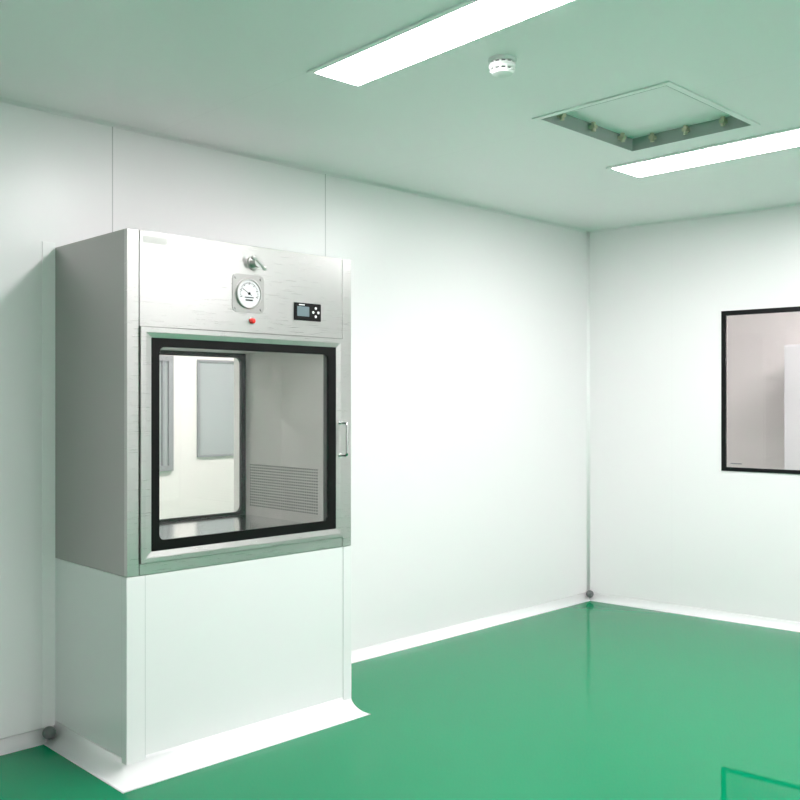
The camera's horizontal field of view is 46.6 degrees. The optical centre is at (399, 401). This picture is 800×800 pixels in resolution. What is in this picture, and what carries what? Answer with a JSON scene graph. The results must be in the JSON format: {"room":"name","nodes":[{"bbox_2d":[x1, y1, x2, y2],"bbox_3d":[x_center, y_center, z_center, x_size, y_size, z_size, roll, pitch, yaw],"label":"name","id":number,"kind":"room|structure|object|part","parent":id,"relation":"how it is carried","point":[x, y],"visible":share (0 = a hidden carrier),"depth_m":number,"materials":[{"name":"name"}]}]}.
{"room":"clean room","nodes":[
{"label":"clean room","id":0,"kind":"room"},
{"bbox_2d":[159,355,233,518],"bbox_3d":[-2.064,0.090,6.802,5.700,2.600,0.100,0,0,-44],"label":"wall","id":1,"kind":"structure","parent":0,"point":[196,486],"depth_m":7.16,"materials":[{"name":"white paint"}]},
{"bbox_2d":[159,355,173,470],"bbox_3d":[-2.031,0.085,6.740,0.860,0.870,0.035,0,0,-44],"label":"frame","id":2,"kind":"object","parent":1,"relation":"attached to","point":[170,467],"visible":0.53,"depth_m":7.01,"materials":[{"name":"grey metal"}]},
{"bbox_2d":[159,361,167,465],"bbox_3d":[-2.040,0.085,6.749,0.780,0.790,0.010,0,0,-44],"label":"pane","id":3,"kind":"object","parent":2,"relation":"in","point":[166,362],"visible":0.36,"depth_m":7.01,"materials":[{"name":"grey"}]},
{"bbox_2d":[197,359,233,456],"bbox_3d":[-1.244,0.050,7.522,0.920,0.760,0.020,0,0,-44],"label":"frame","id":4,"kind":"object","parent":1,"relation":"attached to","point":[198,360],"visible":0.43,"depth_m":7.20,"materials":[{"name":"grey metal"}]},
{"bbox_2d":[200,362,233,454],"bbox_3d":[-1.247,0.050,7.526,0.880,0.720,0.010,0,0,-44],"label":"pane","id":5,"kind":"object","parent":4,"relation":"in","point":[216,379],"visible":0.36,"depth_m":7.32,"materials":[{"name":"grey"}]},
{"bbox_2d":[0,102,586,737],"bbox_3d":[-0.207,0.090,5.122,10.400,2.600,0.100,0,0,-44],"label":"wall","id":6,"kind":"structure","parent":0,"point":[469,324],"depth_m":5.25,"materials":[{"name":"white paint"}]},
{"bbox_2d":[0,592,589,755],"bbox_3d":[-1.226,1.365,4.018,7.200,0.050,0.050,0,0,-44],"label":"baseboard","id":7,"kind":"structure","parent":6,"relation":"attached to","point":[18,742],"depth_m":5.40,"materials":[{"name":"white plastic"}]},
{"bbox_2d":[0,97,799,231],"bbox_3d":[0.926,-1.203,2.264,7.818,0.014,5.567,0,0,-44],"label":"trim","id":8,"kind":"structure","parent":6,"relation":"attached to","point":[5,100],"depth_m":4.88,"materials":[{"name":"white metal"}]},
{"bbox_2d":[587,231,589,590],"bbox_3d":[1.328,0.065,6.545,0.018,2.550,0.016,0,0,-44],"label":"trim","id":9,"kind":"structure","parent":6,"relation":"attached to","point":[588,232],"depth_m":6.55,"materials":[{"name":"white plastic"}]},
{"bbox_2d":[586,590,593,597],"bbox_3d":[1.331,1.345,6.503,0.052,0.052,0.052,0,0,-44],"label":"trim","id":10,"kind":"structure","parent":6,"relation":"attached to","point":[589,593],"depth_m":6.49,"materials":[{"name":"grey rubber"}]},
{"bbox_2d":[0,0,799,229],"bbox_3d":[0.878,-1.260,4.015,10.400,0.100,8.400,0,0,-44],"label":"ceiling","id":11,"kind":"structure","parent":0,"point":[230,74],"depth_m":3.54,"materials":[{"name":"white paint"}]},
{"bbox_2d":[307,0,581,87],"bbox_3d":[0.169,-1.206,3.012,0.301,0.008,1.263,0,0,-44],"label":"ceiling light","id":12,"kind":"object","parent":11,"relation":"attached to","point":[468,22],"depth_m":3.07,"materials":[{"name":"white plastic"}]},
{"bbox_2d":[488,54,516,77],"bbox_3d":[0.361,-1.181,3.277,0.100,0.059,0.100,0,0,-44],"label":"smoke detector","id":13,"kind":"object","parent":11,"relation":"attached to","point":[500,65],"visible":1,"depth_m":3.25,"materials":[{"name":"white plastic"}]},
{"bbox_2d":[532,81,759,152],"bbox_3d":[1.065,-1.257,3.995,0.776,0.106,0.646,0,0,-44],"label":"ceiling vent","id":14,"kind":"object","parent":11,"relation":"in","point":[665,113],"depth_m":4.10,"materials":[{"name":"white metal"}]},
{"bbox_2d":[606,127,799,178],"bbox_3d":[1.605,-1.206,4.448,0.309,0.008,1.244,0,0,-44],"label":"ceiling light","id":15,"kind":"object","parent":11,"relation":"attached to","point":[786,139],"depth_m":4.51,"materials":[{"name":"white plastic"}]},
{"bbox_2d":[0,601,799,799],"bbox_3d":[0.878,1.440,4.015,10.400,0.100,8.400,0,0,-44],"label":"floor","id":16,"kind":"structure","parent":0,"point":[590,700],"depth_m":3.98,"materials":[{"name":"green"}]},
{"bbox_2d":[42,228,369,792],"bbox_3d":[-0.825,0.365,4.015,1.238,2.050,0.806,0,0,-44],"label":"box","id":17,"kind":"object","parent":16,"relation":"on","point":[172,647],"visible":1,"depth_m":3.75,"materials":[{"name":"white metal"}]},
{"bbox_3d":[-0.611,0.161,3.795,0.993,0.881,0.018,0,0,-44],"label":"door frame","id":18,"kind":"part","parent":17,"relation":"part of","materials":[{"name":"silver metal"}]},
{"bbox_3d":[-0.619,-0.442,3.787,0.156,0.156,0.006,0,0,-44],"label":"gauge plate","id":19,"kind":"part","parent":17,"relation":"part of","materials":[{"name":"silver metal"}]},
{"bbox_2d":[250,464,317,514],"bbox_3d":[-0.545,0.400,4.301,0.001,0.201,0.511,0,0,-44],"label":"return air grille","id":20,"kind":"object","parent":17,"relation":"attached to","point":[282,489],"depth_m":4.29,"materials":[{"name":"grey metal"}]},
{"bbox_3d":[-0.248,0.165,4.103,0.022,0.166,0.054,0,0,-44],"label":"door handle","id":21,"kind":"part","parent":17,"relation":"part of","materials":[{"name":"silver metal"}]},
{"bbox_2d":[784,344,799,469],"bbox_3d":[3.380,0.477,6.898,0.450,1.825,0.895,0,0,-44],"label":"cupboard","id":22,"kind":"object","parent":16,"relation":"on","point":[791,352],"visible":0.41,"depth_m":7.03,"materials":[{"name":"white metal"}]},
{"bbox_2d":[590,206,799,621],"bbox_3d":[3.644,0.090,4.728,5.900,2.600,0.101,0,0,39],"label":"wall","id":23,"kind":"structure","parent":0,"point":[667,525],"depth_m":6.13,"materials":[{"name":"white paint"}]},
{"bbox_2d":[589,592,799,631],"bbox_3d":[3.480,1.365,4.765,5.600,0.050,0.050,0,0,39],"label":"baseboard","id":24,"kind":"structure","parent":23,"relation":"attached to","point":[597,597],"depth_m":6.03,"materials":[{"name":"white plastic"}]},
{"bbox_2d":[721,306,799,473],"bbox_3d":[2.530,-0.071,5.578,1.200,1.022,0.018,0,0,39],"label":"frame","id":25,"kind":"object","parent":23,"relation":"attached to","point":[724,314],"visible":1,"depth_m":5.93,"materials":[{"name":"black metal"}]},
{"bbox_2d":[727,312,799,468],"bbox_3d":[4.716,0.090,5.956,0.100,2.600,5.600,0,0,-44],"label":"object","id":26,"kind":"structure","parent":23,"relation":"in","point":[755,342],"depth_m":7.68,"materials":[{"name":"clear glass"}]}
]}

